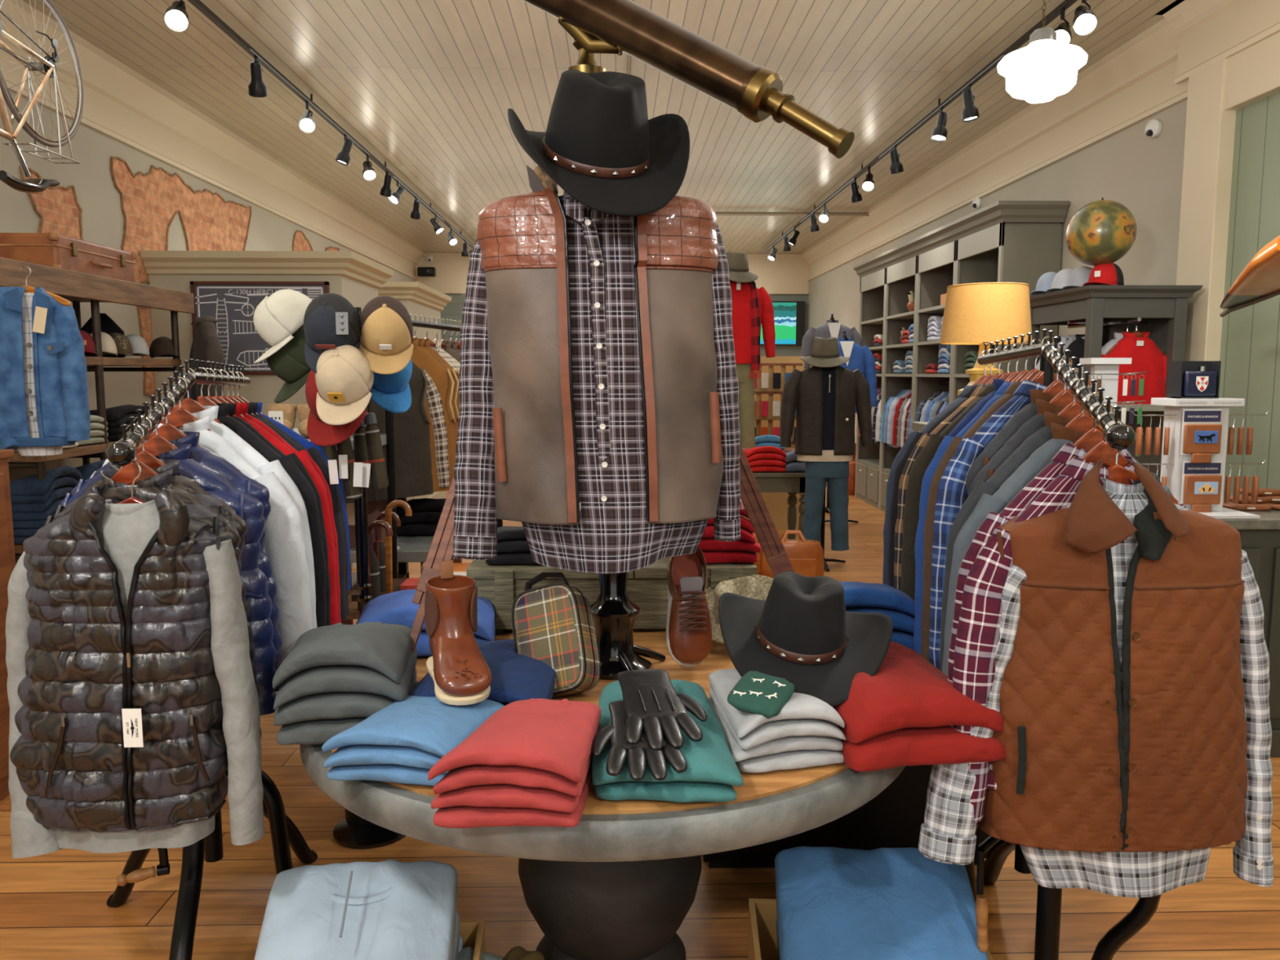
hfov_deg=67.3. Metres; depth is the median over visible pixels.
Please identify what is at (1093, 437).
wooden hanger
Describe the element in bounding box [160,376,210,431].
wooden hanger
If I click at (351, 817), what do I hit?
stand base
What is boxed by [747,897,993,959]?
wooden crate
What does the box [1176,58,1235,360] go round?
trim
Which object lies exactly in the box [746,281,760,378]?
scarf
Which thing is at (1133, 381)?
ring
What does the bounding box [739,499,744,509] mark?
shirt
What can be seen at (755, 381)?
pack
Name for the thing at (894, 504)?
jacket
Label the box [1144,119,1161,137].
security camera
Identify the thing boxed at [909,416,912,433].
shirt
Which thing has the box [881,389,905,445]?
shirt
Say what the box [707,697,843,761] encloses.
sweater
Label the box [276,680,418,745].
sweater
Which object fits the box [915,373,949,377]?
shelf
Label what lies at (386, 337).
baseball cap
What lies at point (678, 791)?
shirt
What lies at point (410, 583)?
flat box
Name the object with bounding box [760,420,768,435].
pack
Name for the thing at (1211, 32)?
trim
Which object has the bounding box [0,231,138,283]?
suitcase
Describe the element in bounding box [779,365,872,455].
jacket
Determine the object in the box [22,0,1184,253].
ceiling
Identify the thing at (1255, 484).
fob
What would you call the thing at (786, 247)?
track spotlight
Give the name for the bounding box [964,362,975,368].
shirt
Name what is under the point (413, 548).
shelf
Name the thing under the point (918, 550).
jacket
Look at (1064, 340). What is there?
jacket
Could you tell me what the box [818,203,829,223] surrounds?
track spotlight
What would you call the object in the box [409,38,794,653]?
tripod
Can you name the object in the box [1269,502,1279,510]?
roll
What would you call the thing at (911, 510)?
jacket
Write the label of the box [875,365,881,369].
shirt
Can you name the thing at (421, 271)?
wall speaker
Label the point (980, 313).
table lamp
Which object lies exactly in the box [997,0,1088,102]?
pendant lamp
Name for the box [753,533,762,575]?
leather bag
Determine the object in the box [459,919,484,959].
wooden tray
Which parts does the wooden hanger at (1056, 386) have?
hanger arm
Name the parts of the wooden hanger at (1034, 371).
hanger arm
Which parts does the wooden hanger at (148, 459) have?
hanger arm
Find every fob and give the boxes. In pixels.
[1134,415,1142,454]
[1144,415,1151,454]
[1153,415,1161,454]
[1161,464,1167,485]
[1163,415,1170,454]
[1223,464,1231,503]
[1226,415,1235,454]
[1232,462,1240,503]
[1235,413,1244,454]
[1241,464,1249,503]
[1244,415,1253,454]
[1250,464,1258,503]
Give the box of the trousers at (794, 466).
[784,461,805,471]
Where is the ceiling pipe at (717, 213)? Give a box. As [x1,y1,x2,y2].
[714,211,869,216]
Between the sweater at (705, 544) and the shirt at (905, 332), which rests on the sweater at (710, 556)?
the sweater at (705, 544)
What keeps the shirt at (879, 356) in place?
on the shirt at (876, 359)
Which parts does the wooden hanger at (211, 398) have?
hanger arm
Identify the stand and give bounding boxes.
[266,306,412,848]
[590,572,665,679]
[820,492,845,571]
[825,313,835,512]
[825,330,858,523]
[1131,397,1269,519]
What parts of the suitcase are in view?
handle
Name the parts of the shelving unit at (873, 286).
door, door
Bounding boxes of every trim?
[0,0,423,279]
[415,252,808,294]
[800,13,1188,280]
[1155,0,1279,84]
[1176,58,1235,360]
[1224,31,1279,110]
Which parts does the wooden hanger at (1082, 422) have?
hanger arm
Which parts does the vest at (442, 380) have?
armhole trim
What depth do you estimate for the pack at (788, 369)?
9.57 m
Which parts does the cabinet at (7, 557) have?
door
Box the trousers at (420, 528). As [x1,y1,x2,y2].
[396,522,438,535]
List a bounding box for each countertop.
[1219,493,1279,529]
[1219,493,1279,757]
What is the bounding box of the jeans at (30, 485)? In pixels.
[9,466,83,495]
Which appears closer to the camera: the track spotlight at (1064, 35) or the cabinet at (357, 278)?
the track spotlight at (1064, 35)
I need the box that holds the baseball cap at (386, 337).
[359,295,413,374]
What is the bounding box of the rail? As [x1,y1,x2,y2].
[385,313,502,578]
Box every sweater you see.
[5,498,264,857]
[272,621,412,688]
[273,648,417,709]
[273,667,416,725]
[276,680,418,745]
[321,695,504,757]
[323,744,448,773]
[327,764,445,786]
[355,589,495,640]
[408,639,555,703]
[415,622,495,656]
[427,697,600,782]
[431,757,591,813]
[432,722,599,796]
[433,764,591,828]
[453,910,460,959]
[457,934,462,952]
[457,946,502,959]
[495,688,553,706]
[502,946,544,959]
[591,679,743,786]
[698,537,760,552]
[701,550,757,564]
[702,524,755,542]
[706,515,754,533]
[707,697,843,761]
[708,668,844,738]
[709,688,846,750]
[735,749,844,773]
[739,509,749,519]
[776,920,779,959]
[832,640,1004,743]
[839,581,915,617]
[840,725,1006,772]
[845,606,915,634]
[890,629,913,649]
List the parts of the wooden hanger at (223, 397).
hanger arm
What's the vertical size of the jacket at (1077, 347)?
0.458 m
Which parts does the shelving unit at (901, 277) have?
door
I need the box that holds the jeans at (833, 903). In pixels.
[774,846,988,959]
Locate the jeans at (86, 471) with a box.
[75,459,105,479]
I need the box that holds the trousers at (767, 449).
[743,445,786,456]
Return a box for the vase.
[189,315,224,397]
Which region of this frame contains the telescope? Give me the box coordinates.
[523,0,854,158]
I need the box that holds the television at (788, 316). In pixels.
[760,301,804,345]
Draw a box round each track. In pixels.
[187,0,474,248]
[761,0,1077,253]
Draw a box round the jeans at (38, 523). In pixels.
[12,510,56,528]
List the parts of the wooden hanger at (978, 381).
hanger arm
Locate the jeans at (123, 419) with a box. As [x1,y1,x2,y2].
[106,413,143,426]
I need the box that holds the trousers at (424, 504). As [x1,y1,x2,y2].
[395,497,445,515]
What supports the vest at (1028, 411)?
hanging from the wooden hanger at (1056, 386)
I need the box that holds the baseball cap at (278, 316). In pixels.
[253,288,312,363]
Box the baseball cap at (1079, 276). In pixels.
[1062,266,1093,289]
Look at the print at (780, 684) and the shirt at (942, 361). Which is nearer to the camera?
the print at (780, 684)
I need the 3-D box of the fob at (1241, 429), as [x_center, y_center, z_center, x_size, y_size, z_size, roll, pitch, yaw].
[2.445,-0.185,3.914,0.019,0.165,0.034,2,7,14]
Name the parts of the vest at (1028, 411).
armhole trim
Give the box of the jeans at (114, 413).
[89,404,150,420]
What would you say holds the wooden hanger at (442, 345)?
hanging from the rail
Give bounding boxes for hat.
[507,69,689,216]
[705,574,773,644]
[718,571,893,706]
[725,251,758,282]
[800,337,849,367]
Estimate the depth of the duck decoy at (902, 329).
10.49 m
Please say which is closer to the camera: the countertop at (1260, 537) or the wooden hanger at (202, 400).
the wooden hanger at (202, 400)
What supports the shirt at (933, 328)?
on the shirt at (931, 333)
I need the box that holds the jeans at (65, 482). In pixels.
[10,476,79,503]
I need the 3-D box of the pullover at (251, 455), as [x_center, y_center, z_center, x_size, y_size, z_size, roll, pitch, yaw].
[-1.172,0.160,2.540,0.642,0.710,0.119,0,6,3]
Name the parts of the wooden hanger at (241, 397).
hanger arm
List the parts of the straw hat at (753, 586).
crown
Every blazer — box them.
[800,320,862,368]
[837,337,876,413]
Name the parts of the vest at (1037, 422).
armhole trim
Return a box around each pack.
[754,370,756,388]
[754,394,756,416]
[760,365,768,388]
[760,394,768,416]
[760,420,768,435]
[772,394,780,416]
[772,420,779,436]
[773,365,781,388]
[785,365,792,382]
[794,419,795,442]
[795,365,803,371]
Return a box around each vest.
[9,482,227,832]
[44,468,240,769]
[53,458,261,739]
[60,443,276,715]
[71,431,283,692]
[337,361,433,503]
[411,337,455,492]
[417,338,459,446]
[423,338,459,415]
[476,164,723,524]
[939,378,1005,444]
[965,389,1130,494]
[968,399,1140,496]
[977,460,1247,852]
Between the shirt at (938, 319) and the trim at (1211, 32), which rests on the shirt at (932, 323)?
the shirt at (938, 319)
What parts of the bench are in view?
leg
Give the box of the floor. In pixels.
[0,485,1279,959]
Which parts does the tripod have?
sliding rail, sliding rail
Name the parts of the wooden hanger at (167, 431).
hanger arm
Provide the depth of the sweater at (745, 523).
2.94 m
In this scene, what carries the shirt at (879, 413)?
hanging from the shelving unit at (873, 286)
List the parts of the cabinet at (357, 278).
crown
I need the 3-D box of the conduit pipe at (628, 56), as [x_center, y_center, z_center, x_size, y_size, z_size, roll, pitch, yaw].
[-0.076,-2.853,6.576,0.120,0.061,9.300,0,6,-1]
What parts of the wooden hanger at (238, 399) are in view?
hanger arm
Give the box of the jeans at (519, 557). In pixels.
[485,551,540,564]
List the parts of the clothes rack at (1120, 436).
leg, crank handle, crank arm, leg, screw post, rail, leg, leg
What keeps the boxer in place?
on the sweater at (722, 682)
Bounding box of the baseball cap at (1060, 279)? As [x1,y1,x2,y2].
[1046,268,1073,293]
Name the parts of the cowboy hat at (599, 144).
crown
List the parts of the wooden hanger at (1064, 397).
hanger arm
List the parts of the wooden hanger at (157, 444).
hanger arm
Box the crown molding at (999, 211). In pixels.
[853,200,1069,278]
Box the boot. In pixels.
[424,560,492,706]
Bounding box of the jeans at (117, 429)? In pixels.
[106,422,136,434]
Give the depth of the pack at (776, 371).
9.57 m
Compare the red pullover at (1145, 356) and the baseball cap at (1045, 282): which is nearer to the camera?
the red pullover at (1145, 356)
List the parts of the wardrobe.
post, post, post, hanging rail, cornice, panel, post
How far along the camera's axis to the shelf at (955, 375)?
8.41 m
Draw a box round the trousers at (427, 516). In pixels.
[398,510,441,524]
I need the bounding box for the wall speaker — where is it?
[417,266,435,276]
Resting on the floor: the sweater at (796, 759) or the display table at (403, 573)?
the display table at (403, 573)
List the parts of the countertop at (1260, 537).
panel, panel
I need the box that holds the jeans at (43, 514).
[12,497,64,519]
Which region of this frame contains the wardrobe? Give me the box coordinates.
[1023,284,1203,479]
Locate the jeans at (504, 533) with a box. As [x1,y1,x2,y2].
[496,526,526,542]
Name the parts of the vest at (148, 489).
armhole trim, armhole trim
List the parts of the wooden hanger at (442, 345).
hanger arm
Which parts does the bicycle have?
seat post, frame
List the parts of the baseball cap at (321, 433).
panel, panel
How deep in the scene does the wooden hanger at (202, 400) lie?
2.63 m
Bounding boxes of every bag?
[421,562,470,572]
[511,572,599,697]
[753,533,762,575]
[760,529,824,578]
[848,453,856,494]
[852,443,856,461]
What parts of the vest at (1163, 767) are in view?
armhole trim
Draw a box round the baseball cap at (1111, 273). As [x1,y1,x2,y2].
[1083,262,1124,285]
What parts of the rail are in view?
rail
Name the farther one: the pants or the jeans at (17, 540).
the pants
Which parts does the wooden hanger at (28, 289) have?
hanger arm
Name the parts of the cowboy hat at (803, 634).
crown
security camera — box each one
[426,255,433,262]
[972,196,982,208]
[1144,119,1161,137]
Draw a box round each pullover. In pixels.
[102,405,316,628]
[729,280,775,364]
[822,367,835,449]
[1081,332,1123,374]
[1101,332,1166,404]
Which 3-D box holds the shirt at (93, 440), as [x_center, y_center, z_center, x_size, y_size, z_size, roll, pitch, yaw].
[-3.114,-0.213,5.255,0.266,0.040,0.285,0,6,4]
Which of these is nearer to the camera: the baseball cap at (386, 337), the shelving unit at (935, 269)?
the baseball cap at (386, 337)
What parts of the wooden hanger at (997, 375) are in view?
hanger arm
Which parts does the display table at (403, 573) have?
leg, leg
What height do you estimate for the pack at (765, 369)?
0.225 m
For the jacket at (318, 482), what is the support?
hanging from the wooden hanger at (217, 397)
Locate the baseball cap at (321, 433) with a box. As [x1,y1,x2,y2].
[305,369,371,446]
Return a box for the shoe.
[666,546,712,666]
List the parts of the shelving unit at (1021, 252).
frame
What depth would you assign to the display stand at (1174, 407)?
3.89 m
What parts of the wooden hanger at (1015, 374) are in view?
hanger arm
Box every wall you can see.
[0,90,415,564]
[377,281,451,501]
[440,293,808,355]
[808,99,1186,443]
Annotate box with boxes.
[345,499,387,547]
[400,577,419,591]
[453,571,466,576]
[1166,360,1221,398]
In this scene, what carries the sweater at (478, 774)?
on the sweater at (499, 795)
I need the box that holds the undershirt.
[17,292,62,456]
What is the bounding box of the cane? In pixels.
[385,499,412,594]
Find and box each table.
[293,428,408,619]
[299,628,905,959]
[752,471,805,539]
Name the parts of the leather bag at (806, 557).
handle, handle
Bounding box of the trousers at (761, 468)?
[750,465,786,471]
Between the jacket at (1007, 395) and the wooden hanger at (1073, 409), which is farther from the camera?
the jacket at (1007, 395)
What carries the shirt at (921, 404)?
hanging from the shelving unit at (935, 269)
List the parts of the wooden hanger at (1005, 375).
hanger arm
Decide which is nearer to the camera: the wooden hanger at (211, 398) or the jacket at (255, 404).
the wooden hanger at (211, 398)
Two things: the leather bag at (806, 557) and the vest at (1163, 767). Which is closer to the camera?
the vest at (1163, 767)
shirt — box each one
[14,442,78,451]
[75,436,108,445]
[89,414,107,425]
[89,415,312,662]
[89,422,107,430]
[89,430,108,436]
[423,368,449,487]
[431,339,460,373]
[452,191,740,573]
[594,780,736,802]
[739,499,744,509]
[755,435,780,444]
[755,442,785,449]
[781,450,799,462]
[871,395,879,442]
[871,395,880,443]
[873,338,882,343]
[873,342,882,346]
[873,352,882,360]
[874,333,882,339]
[874,357,882,363]
[875,361,882,366]
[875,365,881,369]
[875,369,881,373]
[875,400,880,440]
[876,404,880,440]
[879,412,881,441]
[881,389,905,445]
[883,389,908,446]
[887,389,911,447]
[888,389,911,448]
[892,392,911,448]
[893,360,906,366]
[893,364,906,369]
[893,368,910,373]
[895,395,911,448]
[897,397,911,446]
[900,398,911,447]
[901,338,910,343]
[902,329,909,335]
[902,334,909,339]
[903,401,911,444]
[904,360,912,365]
[904,364,912,369]
[904,368,912,373]
[905,350,912,357]
[905,355,912,361]
[906,405,911,439]
[908,324,913,332]
[908,328,913,335]
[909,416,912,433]
[914,391,939,432]
[917,391,949,432]
[918,477,1273,897]
[919,391,946,432]
[924,368,943,373]
[924,391,949,422]
[925,363,939,369]
[927,320,941,328]
[927,325,941,333]
[927,331,941,337]
[927,336,940,341]
[928,315,942,324]
[928,380,1070,669]
[928,393,949,422]
[930,397,948,420]
[936,400,948,415]
[937,347,950,356]
[937,358,950,364]
[937,363,950,368]
[937,368,950,373]
[938,343,951,348]
[938,344,951,352]
[938,352,950,360]
[938,400,948,413]
[942,422,1174,675]
[947,442,1186,682]
[952,455,1135,822]
[964,351,978,359]
[964,356,976,364]
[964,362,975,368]
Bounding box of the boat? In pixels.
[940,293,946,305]
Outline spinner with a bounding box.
[1079,357,1146,434]
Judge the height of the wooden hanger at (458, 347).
0.296 m
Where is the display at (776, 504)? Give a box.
[742,355,804,529]
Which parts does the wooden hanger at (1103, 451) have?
hanger arm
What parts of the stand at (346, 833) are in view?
baseball cap, panel, panel, baseball cap, panel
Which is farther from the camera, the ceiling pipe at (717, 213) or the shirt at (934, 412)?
the ceiling pipe at (717, 213)
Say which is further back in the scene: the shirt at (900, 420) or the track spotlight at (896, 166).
the shirt at (900, 420)
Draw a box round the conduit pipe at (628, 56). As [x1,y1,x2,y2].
[626,0,633,74]
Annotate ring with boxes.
[1096,374,1102,392]
[1120,403,1126,424]
[1122,374,1128,395]
[1127,444,1132,454]
[1128,403,1134,424]
[1130,374,1136,395]
[1137,403,1142,424]
[1138,374,1144,395]
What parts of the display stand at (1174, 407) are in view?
rod, rod, panel, rod, rod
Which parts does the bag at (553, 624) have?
handle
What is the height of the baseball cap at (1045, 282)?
0.155 m
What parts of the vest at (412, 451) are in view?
armhole trim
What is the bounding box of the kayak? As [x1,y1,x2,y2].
[1219,235,1279,316]
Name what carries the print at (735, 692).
on the boxer
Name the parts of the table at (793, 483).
leg, leg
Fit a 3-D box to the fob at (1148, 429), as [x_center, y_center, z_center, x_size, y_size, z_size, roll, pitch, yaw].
[2.066,-0.184,3.905,0.019,0.165,0.034,1,6,8]
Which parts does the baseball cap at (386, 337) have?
panel, panel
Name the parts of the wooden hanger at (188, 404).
hanger arm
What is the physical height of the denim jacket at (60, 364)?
0.666 m
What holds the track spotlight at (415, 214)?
attached to the track at (197, 4)
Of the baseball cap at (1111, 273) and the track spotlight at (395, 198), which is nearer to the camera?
the baseball cap at (1111, 273)
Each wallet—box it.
[1180,408,1222,462]
[1180,461,1222,512]
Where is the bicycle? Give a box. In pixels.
[0,0,84,193]
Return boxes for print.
[733,689,746,696]
[749,690,762,696]
[751,678,764,682]
[764,693,777,698]
[773,680,786,686]
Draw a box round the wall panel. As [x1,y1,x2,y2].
[1218,92,1279,493]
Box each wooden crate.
[466,556,756,633]
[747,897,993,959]
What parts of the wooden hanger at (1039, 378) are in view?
hanger arm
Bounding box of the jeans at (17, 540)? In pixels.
[13,536,31,544]
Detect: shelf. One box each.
[0,257,194,559]
[341,534,462,624]
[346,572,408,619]
[860,317,883,324]
[868,346,882,351]
[884,373,911,377]
[885,342,913,348]
[886,311,914,319]
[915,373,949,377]
[916,339,940,345]
[917,304,945,313]
[954,373,968,377]
[1116,404,1164,411]
[1151,397,1244,406]
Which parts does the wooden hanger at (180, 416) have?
hanger arm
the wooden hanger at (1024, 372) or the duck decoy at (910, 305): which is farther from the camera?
the duck decoy at (910, 305)
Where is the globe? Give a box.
[1065,197,1137,266]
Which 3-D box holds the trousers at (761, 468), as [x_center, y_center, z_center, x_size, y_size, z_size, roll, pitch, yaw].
[1.080,-0.109,8.424,0.346,0.056,0.346,0,6,-3]
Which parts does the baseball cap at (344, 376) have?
panel, baseball cap, panel, panel, panel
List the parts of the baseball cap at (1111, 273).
panel, panel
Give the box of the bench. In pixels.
[351,578,406,616]
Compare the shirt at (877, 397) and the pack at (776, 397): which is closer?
the pack at (776, 397)
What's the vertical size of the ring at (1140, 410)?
0.104 m
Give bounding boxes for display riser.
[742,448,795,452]
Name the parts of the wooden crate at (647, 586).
lid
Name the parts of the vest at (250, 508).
armhole trim, armhole trim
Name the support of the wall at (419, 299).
on the floor
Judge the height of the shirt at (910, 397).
0.637 m
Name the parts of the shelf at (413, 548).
leg, leg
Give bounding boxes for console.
[912,422,928,431]
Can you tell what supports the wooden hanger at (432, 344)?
hanging from the rail
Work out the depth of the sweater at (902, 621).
2.53 m
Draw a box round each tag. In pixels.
[32,306,47,333]
[121,693,143,747]
[268,411,283,424]
[328,459,338,484]
[335,311,348,334]
[338,454,347,478]
[353,462,362,486]
[360,462,370,487]
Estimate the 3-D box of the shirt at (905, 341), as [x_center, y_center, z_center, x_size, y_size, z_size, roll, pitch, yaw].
[2.951,-1.468,10.175,0.307,0.048,0.244,0,6,-2]
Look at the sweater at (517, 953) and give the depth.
2.37 m
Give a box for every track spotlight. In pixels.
[164,0,189,32]
[248,57,267,97]
[298,102,315,133]
[335,135,352,165]
[362,155,376,181]
[379,172,391,196]
[387,181,404,204]
[410,197,420,219]
[430,214,444,234]
[447,228,457,245]
[461,240,469,256]
[767,245,777,261]
[782,235,791,251]
[787,227,799,246]
[809,212,819,231]
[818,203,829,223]
[850,178,862,203]
[862,167,874,191]
[889,146,903,174]
[930,108,947,142]
[961,84,979,122]
[1053,8,1071,44]
[1072,0,1097,35]
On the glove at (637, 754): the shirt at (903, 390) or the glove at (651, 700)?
the glove at (651, 700)
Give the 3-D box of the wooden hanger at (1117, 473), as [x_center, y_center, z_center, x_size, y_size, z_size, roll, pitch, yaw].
[0.968,-0.025,1.953,0.260,0.168,0.014,0,6,-1]
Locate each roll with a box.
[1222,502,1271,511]
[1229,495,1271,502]
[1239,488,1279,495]
[1248,494,1279,502]
[1257,502,1279,505]
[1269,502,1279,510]
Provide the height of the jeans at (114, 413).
0.086 m
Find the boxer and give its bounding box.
[727,671,794,718]
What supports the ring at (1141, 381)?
hanging from the spinner
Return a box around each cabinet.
[0,448,15,800]
[139,250,394,568]
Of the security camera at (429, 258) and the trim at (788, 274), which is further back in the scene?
the trim at (788, 274)
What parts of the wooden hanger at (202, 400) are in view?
hanger arm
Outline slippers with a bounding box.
[266,403,315,438]
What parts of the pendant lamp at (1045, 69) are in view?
globe, chain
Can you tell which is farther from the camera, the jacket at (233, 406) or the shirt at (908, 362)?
the shirt at (908, 362)
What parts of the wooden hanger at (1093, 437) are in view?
hanger arm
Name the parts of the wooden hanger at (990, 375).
hanger arm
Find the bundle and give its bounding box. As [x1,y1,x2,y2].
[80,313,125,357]
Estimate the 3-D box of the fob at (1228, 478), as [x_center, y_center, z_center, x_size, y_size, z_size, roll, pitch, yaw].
[2.407,0.014,3.935,0.019,0.165,0.034,2,7,20]
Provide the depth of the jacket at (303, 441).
3.09 m
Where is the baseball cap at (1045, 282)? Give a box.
[1030,271,1057,295]
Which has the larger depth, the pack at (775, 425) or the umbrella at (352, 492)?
the pack at (775, 425)
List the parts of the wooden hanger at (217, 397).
hanger arm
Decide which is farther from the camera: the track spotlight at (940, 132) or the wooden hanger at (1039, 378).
the track spotlight at (940, 132)
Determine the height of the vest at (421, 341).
0.688 m
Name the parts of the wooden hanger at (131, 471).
hanger arm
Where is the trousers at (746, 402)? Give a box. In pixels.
[735,363,755,448]
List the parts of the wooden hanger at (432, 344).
hanger arm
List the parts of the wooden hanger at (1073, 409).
hanger arm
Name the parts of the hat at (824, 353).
crown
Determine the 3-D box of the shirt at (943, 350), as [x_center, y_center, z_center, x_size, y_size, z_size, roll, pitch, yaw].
[2.979,-1.194,8.998,0.307,0.090,0.276,0,6,-1]
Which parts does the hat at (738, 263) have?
crown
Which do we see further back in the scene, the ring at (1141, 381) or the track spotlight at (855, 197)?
the track spotlight at (855, 197)
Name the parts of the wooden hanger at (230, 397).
hanger arm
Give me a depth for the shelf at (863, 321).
11.67 m
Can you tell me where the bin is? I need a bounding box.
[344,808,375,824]
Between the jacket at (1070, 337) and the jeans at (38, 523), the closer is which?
the jeans at (38, 523)
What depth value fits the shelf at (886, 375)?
10.38 m
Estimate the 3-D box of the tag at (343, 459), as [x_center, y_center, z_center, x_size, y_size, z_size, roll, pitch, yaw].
[-0.911,-0.041,2.952,0.026,0.074,0.001,-1,6,-7]
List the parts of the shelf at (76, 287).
pipe post, pipe post, baseball cap, pipe post, baseball cap, baseball cap, panel, panel, baseball cap, panel, panel, baseball cap, pipe post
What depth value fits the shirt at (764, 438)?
8.64 m
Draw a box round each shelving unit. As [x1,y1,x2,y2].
[854,268,885,508]
[879,255,917,511]
[911,240,956,431]
[951,222,1062,403]
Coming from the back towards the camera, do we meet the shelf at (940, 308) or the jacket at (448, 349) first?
the shelf at (940, 308)
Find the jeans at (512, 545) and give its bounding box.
[496,539,530,552]
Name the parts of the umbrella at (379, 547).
handle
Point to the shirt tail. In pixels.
(827, 455)
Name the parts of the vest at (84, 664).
zip pull, zip pull, zip pull, armhole trim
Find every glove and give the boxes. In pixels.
[591,700,687,780]
[617,669,706,750]
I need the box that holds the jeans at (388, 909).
[253,859,457,959]
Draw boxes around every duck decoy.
[899,327,905,342]
[906,290,914,311]
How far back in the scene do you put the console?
4.46 m
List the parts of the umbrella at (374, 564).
handle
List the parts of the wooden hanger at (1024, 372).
hanger arm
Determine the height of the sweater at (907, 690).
0.113 m
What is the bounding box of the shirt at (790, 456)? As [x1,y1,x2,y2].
[781,450,799,462]
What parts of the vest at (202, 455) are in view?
armhole trim, armhole trim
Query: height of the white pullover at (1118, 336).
0.439 m
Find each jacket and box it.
[0,286,90,451]
[175,403,326,627]
[228,403,330,626]
[235,402,341,622]
[235,403,337,625]
[247,402,346,622]
[253,402,349,616]
[257,402,351,590]
[440,341,460,363]
[450,341,460,355]
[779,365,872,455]
[882,385,971,584]
[887,385,977,586]
[893,384,986,591]
[901,383,994,599]
[913,382,1011,654]
[920,381,1022,661]
[939,410,1161,671]
[1032,336,1068,368]
[1035,335,1075,370]
[1053,334,1105,380]
[1062,334,1084,351]
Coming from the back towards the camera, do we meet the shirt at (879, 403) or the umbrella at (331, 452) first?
the shirt at (879, 403)
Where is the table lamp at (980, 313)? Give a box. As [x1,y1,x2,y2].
[939,282,1031,395]
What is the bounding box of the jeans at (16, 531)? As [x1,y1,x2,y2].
[13,527,40,536]
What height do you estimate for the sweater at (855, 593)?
0.104 m
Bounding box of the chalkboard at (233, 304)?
[190,280,329,374]
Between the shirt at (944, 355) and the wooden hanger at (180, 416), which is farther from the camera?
the shirt at (944, 355)
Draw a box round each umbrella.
[321,444,338,470]
[336,436,362,499]
[353,420,371,486]
[363,403,388,488]
[368,520,392,599]
[373,511,400,591]
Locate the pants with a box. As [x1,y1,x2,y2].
[803,461,848,551]
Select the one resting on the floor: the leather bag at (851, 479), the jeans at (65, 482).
the leather bag at (851, 479)
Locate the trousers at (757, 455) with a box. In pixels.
[746,453,786,462]
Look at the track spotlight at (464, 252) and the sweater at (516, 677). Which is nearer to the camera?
the sweater at (516, 677)
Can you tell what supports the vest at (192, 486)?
hanging from the wooden hanger at (148, 459)
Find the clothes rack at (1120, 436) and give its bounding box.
[964,328,1160,959]
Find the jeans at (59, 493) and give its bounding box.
[11,487,73,511]
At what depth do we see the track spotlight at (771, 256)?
15.57 m
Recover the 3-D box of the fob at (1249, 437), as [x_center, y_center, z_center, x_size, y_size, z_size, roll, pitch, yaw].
[2.483,-0.185,3.915,0.019,0.165,0.034,1,6,8]
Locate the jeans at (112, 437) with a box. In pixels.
[107,430,128,440]
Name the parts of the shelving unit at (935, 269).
hanging rail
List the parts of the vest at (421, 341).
armhole trim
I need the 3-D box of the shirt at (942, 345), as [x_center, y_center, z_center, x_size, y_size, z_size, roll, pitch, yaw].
[2.980,-1.236,8.992,0.314,0.100,0.276,0,6,0]
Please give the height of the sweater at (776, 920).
0.168 m
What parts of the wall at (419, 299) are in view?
crown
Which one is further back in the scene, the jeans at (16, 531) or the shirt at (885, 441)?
the shirt at (885, 441)
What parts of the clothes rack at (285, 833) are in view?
leg, crank handle, crank arm, leg, rail, screw post, leg, leg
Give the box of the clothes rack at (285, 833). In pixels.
[105,358,317,959]
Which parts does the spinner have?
panel, rod, rod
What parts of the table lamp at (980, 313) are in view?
lamp shade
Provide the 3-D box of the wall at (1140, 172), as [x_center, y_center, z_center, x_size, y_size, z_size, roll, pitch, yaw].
[3.375,-1.145,7.604,0.120,3.700,20.400,0,6,-1]
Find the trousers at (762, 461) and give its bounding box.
[748,458,786,466]
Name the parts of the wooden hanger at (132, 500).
hanger arm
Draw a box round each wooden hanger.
[19,266,71,306]
[110,423,158,485]
[115,460,146,503]
[123,415,177,475]
[136,401,186,459]
[146,391,197,446]
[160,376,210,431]
[169,368,221,423]
[194,367,230,417]
[200,368,236,417]
[209,368,244,417]
[215,369,248,414]
[223,370,253,414]
[228,371,257,413]
[233,371,262,413]
[424,320,435,346]
[434,322,445,347]
[441,323,452,347]
[448,330,459,348]
[973,349,990,385]
[977,348,995,385]
[985,346,1002,385]
[999,344,1013,378]
[1004,342,1021,382]
[1010,340,1031,382]
[1019,338,1041,382]
[1031,336,1063,385]
[1039,356,1081,414]
[1042,347,1073,395]
[1053,377,1102,439]
[1057,367,1093,419]
[1072,391,1118,451]
[1081,403,1129,467]
[1105,320,1164,355]
[1107,449,1177,504]
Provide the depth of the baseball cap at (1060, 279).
6.05 m
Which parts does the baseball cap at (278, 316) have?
panel, panel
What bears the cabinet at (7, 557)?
on the floor
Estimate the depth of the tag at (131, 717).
1.93 m
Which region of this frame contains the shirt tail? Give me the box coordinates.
[796,449,853,461]
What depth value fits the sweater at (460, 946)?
2.33 m
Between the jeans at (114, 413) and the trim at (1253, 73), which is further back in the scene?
the jeans at (114, 413)
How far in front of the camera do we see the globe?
5.56 m
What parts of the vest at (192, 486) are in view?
armhole trim, armhole trim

